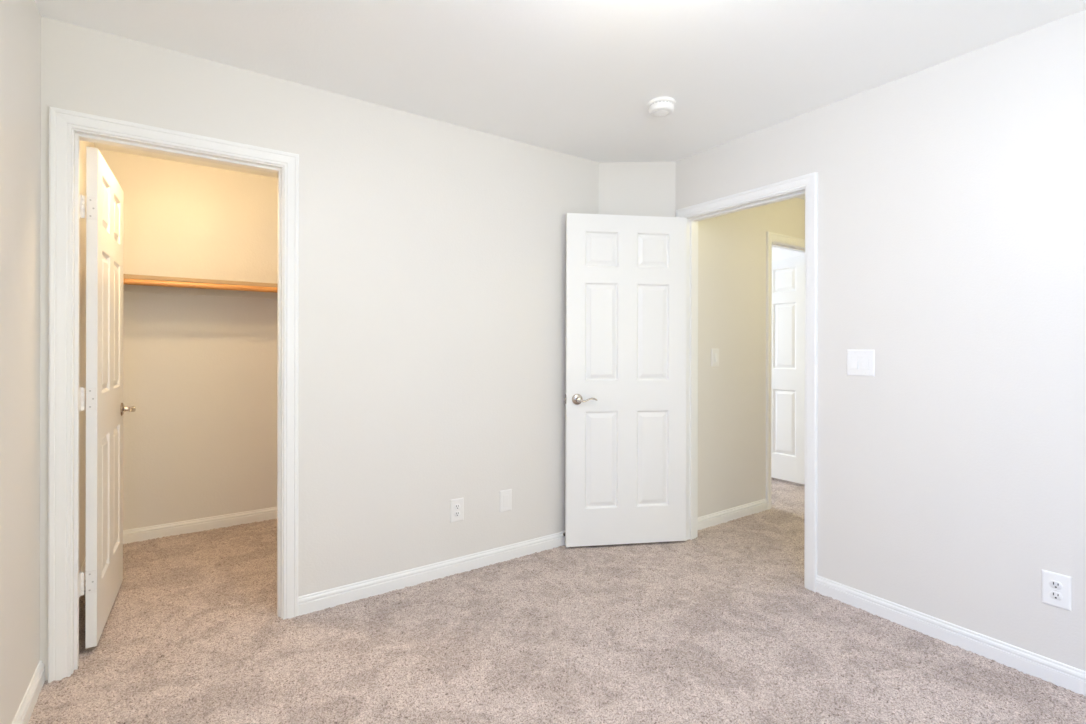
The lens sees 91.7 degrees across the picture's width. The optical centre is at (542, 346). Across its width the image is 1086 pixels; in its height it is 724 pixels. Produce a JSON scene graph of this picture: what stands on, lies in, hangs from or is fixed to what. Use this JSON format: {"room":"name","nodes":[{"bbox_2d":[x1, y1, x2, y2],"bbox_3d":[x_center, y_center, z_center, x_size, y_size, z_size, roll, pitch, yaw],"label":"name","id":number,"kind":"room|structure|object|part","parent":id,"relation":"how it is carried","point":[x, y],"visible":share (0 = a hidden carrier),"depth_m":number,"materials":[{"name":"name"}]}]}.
{"room":"empty bedroom","nodes":[
{"label":"empty bedroom","id":0,"kind":"room"},
{"bbox_2d":[0,0,95,723],"bbox_3d":[-1.046,0.011,0.677,0.119,2.440,6.104,0,0,-35],"label":"wall","id":1,"kind":"structure","parent":0,"point":[20,20],"depth_m":1.70,"materials":[{"name":"paint"}]},
{"bbox_2d":[12,660,44,723],"bbox_3d":[-0.548,1.198,0.070,0.014,0.092,4.535,0,0,-35],"label":"baseboard","id":2,"kind":"structure","parent":1,"relation":"attached to","point":[25,710],"depth_m":1.78,"materials":[{"name":"paint"}]},
{"bbox_2d":[79,557,85,581],"bbox_3d":[-2.317,1.194,2.630,0.014,0.092,1.449,0,0,-35],"label":"baseboard","id":3,"kind":"structure","parent":1,"relation":"attached to","point":[83,567],"depth_m":2.78,"materials":[{"name":"paint"}]},
{"bbox_2d":[99,149,277,529],"bbox_3d":[-1.999,0.009,3.801,2.104,2.440,0.119,0,0,-35],"label":"wall","id":4,"kind":"structure","parent":0,"point":[200,372],"depth_m":3.51,"materials":[{"name":"paint"}]},
{"bbox_2d":[123,507,276,543],"bbox_3d":[-1.964,1.195,3.747,1.866,0.092,0.014,0,0,-35],"label":"baseboard","id":5,"kind":"structure","parent":4,"relation":"attached to","point":[215,522],"depth_m":3.51,"materials":[{"name":"paint"}]},
{"bbox_2d":[123,274,276,298],"bbox_3d":[-1.879,-0.381,3.629,1.866,0.082,0.300,0,0,-35],"label":"closet shelf","id":6,"kind":"object","parent":4,"relation":"attached to","point":[126,288],"visible":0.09,"depth_m":3.42,"materials":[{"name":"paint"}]},
{"bbox_2d":[123,278,276,292],"bbox_3d":[-1.780,-0.376,3.486,1.828,0.047,0.047,0,0,-35],"label":"rod","id":7,"kind":"object","parent":6,"relation":"attached to","point":[126,281],"visible":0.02,"depth_m":3.23,"materials":[{"name":"brown wood"}]},
{"bbox_2d":[40,16,598,680],"bbox_3d":[-0.773,0.011,2.742,2.678,2.440,0.119,0,0,-35],"label":"wall","id":8,"kind":"structure","parent":0,"point":[432,252],"depth_m":2.67,"materials":[{"name":"paint"}]},
{"bbox_2d":[79,146,135,648],"bbox_3d":[-1.988,0.203,2.408,0.134,2.008,0.754,0,0,-30],"label":"door","id":9,"kind":"structure","parent":8,"relation":"in","point":[105,408],"depth_m":2.25,"materials":[{"name":"white paint"}]},
{"bbox_3d":[-2.112,0.317,2.687,0.058,0.067,0.067,0,0,-32],"label":"handle","id":10,"kind":"part","parent":9,"relation":"part of","materials":[{"name":"silver metal"}]},
{"bbox_2d":[48,106,298,682],"bbox_3d":[-1.508,0.180,2.235,0.845,2.123,0.159,0,0,-35],"label":"door frame","id":11,"kind":"structure","parent":8,"relation":"attached to","point":[67,128],"depth_m":2.01,"materials":[{"name":"paint"}]},
{"bbox_2d":[298,531,564,615],"bbox_3d":[-0.381,1.198,2.935,1.809,0.092,0.014,0,0,-35],"label":"baseboard","id":12,"kind":"structure","parent":8,"relation":"attached to","point":[309,603],"depth_m":2.75,"materials":[{"name":"paint"}]},
{"bbox_2d":[450,497,463,522],"bbox_3d":[-0.468,0.892,2.877,0.080,0.124,0.009,0,0,-35],"label":"wall outlet","id":13,"kind":"object","parent":8,"relation":"attached to","point":[456,505],"visible":1,"depth_m":2.87,"materials":[{"name":"white plastic"}]},
{"bbox_2d":[499,489,511,511],"bbox_3d":[-0.215,0.891,3.053,0.080,0.124,0.007,0,0,-35],"label":"blank plate","id":14,"kind":"object","parent":8,"relation":"attached to","point":[505,502],"visible":1,"depth_m":3.05,"materials":[{"name":"white plastic"}]},
{"bbox_2d":[28,477,1085,723],"bbox_3d":[1.192,1.238,2.832,6.262,0.011,7.346,0,0,-35],"label":"floor","id":15,"kind":"structure","parent":0,"point":[722,625],"depth_m":2.13,"materials":[{"name":"carpet"}]},
{"bbox_2d":[34,0,1085,199],"bbox_3d":[1.197,-1.255,2.831,6.254,0.100,7.338,0,0,-35],"label":"ceiling","id":16,"kind":"structure","parent":0,"point":[578,78],"depth_m":2.15,"materials":[{"name":"paint"}]},
{"bbox_2d":[647,97,674,117],"bbox_3d":[0.585,-1.177,2.609,0.136,0.057,0.136,0,0,-35],"label":"smoke detector","id":17,"kind":"object","parent":16,"relation":"attached to","point":[658,107],"visible":1,"depth_m":2.57,"materials":[{"name":"white plastic"}]},
{"bbox_2d":[599,162,675,216],"bbox_3d":[0.614,0.014,3.494,0.499,2.440,0.100,0,0,2],"label":"wall","id":18,"kind":"structure","parent":0,"point":[625,188],"depth_m":3.44,"materials":[{"name":"paint"}]},
{"bbox_2d":[698,198,804,516],"bbox_3d":[1.836,0.017,4.185,2.220,2.440,0.119,0,0,-35],"label":"wall","id":19,"kind":"structure","parent":0,"point":[732,246],"depth_m":3.79,"materials":[{"name":"paint"}]},
{"bbox_2d":[711,349,718,366],"bbox_3d":[1.202,0.075,3.666,0.080,0.125,0.013,0,0,-35],"label":"light switch","id":20,"kind":"object","parent":19,"relation":"attached to","point":[714,352],"visible":1,"depth_m":3.66,"materials":[{"name":"white plastic"}]},
{"bbox_2d":[698,499,766,529],"bbox_3d":[1.329,1.202,3.755,0.900,0.092,0.014,0,0,-35],"label":"baseboard","id":21,"kind":"structure","parent":19,"relation":"attached to","point":[713,519],"depth_m":3.76,"materials":[{"name":"paint"}]},
{"bbox_2d":[766,231,804,509],"bbox_3d":[2.061,0.187,4.340,0.967,2.124,0.159,0,0,-35],"label":"door frame","id":22,"kind":"structure","parent":19,"relation":"attached to","point":[776,240],"depth_m":4.02,"materials":[{"name":"paint"}]},
{"bbox_2d":[771,256,804,484],"bbox_3d":[2.110,0.207,4.933,0.133,2.012,0.848,0,0,-35],"label":"door","id":23,"kind":"structure","parent":19,"relation":"in","point":[788,275],"depth_m":4.77,"materials":[{"name":"white paint"}]},
{"bbox_2d":[772,247,804,260],"bbox_3d":[2.479,0.018,6.368,0.119,2.440,2.742,0,0,-35],"label":"wall","id":24,"kind":"structure","parent":0,"point":[777,253],"depth_m":5.94,"materials":[{"name":"paint"}]},
{"bbox_2d":[675,10,1085,670],"bbox_3d":[2.114,0.017,1.726,0.119,2.440,4.236,0,0,-35],"label":"wall","id":25,"kind":"structure","parent":0,"point":[952,193],"depth_m":2.19,"materials":[{"name":"paint"}]},
{"bbox_2d":[564,213,686,546],"bbox_3d":[0.536,0.204,3.276,0.813,2.035,0.133,0,0,-8],"label":"door","id":26,"kind":"structure","parent":25,"relation":"in","point":[625,398],"depth_m":3.27,"materials":[{"name":"white paint"}]},
{"bbox_3d":[0.213,0.321,3.193,0.067,0.067,0.058,0,0,-8],"label":"handle","id":27,"kind":"part","parent":26,"relation":"part of","materials":[{"name":"silver metal"}]},
{"bbox_3d":[0.272,0.321,3.182,0.117,0.028,0.023,0,0,-8],"label":"lever","id":28,"kind":"part","parent":26,"relation":"part of","materials":[{"name":"silver metal"}]},
{"bbox_2d":[676,172,817,591],"bbox_3d":[1.179,0.182,3.078,0.159,2.131,0.912,0,0,-35],"label":"door frame","id":29,"kind":"structure","parent":25,"relation":"attached to","point":[806,185],"depth_m":2.82,"materials":[{"name":"paint"}]},
{"bbox_2d":[847,349,874,376],"bbox_3d":[1.501,0.076,2.497,0.013,0.125,0.124,0,0,-35],"label":"light switch","id":30,"kind":"object","parent":25,"relation":"attached to","point":[859,362],"visible":1,"depth_m":2.49,"materials":[{"name":"white plastic"}]},
{"bbox_3d":[1.488,0.076,2.516,0.002,0.069,0.035,0,0,-35],"label":"switch frame","id":31,"kind":"part","parent":30,"relation":"part of","materials":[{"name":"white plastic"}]},
{"bbox_2d":[816,575,1085,695],"bbox_3d":[2.322,1.204,1.306,0.014,0.092,3.305,0,0,-35],"label":"baseboard","id":32,"kind":"structure","parent":25,"relation":"attached to","point":[1060,674],"depth_m":2.16,"materials":[{"name":"paint"}]},
{"bbox_2d":[1042,569,1071,610],"bbox_3d":[1.887,0.895,1.940,0.009,0.124,0.080,0,0,-35],"label":"wall outlet","id":33,"kind":"object","parent":25,"relation":"attached to","point":[1056,588],"visible":1,"depth_m":1.94,"materials":[{"name":"white plastic"}]},
{"bbox_2d":[1050,591,1061,599],"bbox_3d":[1.885,0.915,1.939,0.003,0.028,0.034,0,0,-35],"label":"receptacle","id":34,"kind":"object","parent":33,"relation":"attached to","point":[1054,595],"depth_m":1.94,"materials":[{"name":"white plastic"}]},
{"bbox_2d":[1050,580,1061,589],"bbox_3d":[1.885,0.876,1.939,0.003,0.028,0.034,0,0,-35],"label":"receptacle","id":35,"kind":"object","parent":33,"relation":"attached to","point":[1054,584],"depth_m":1.94,"materials":[{"name":"white plastic"}]}
]}

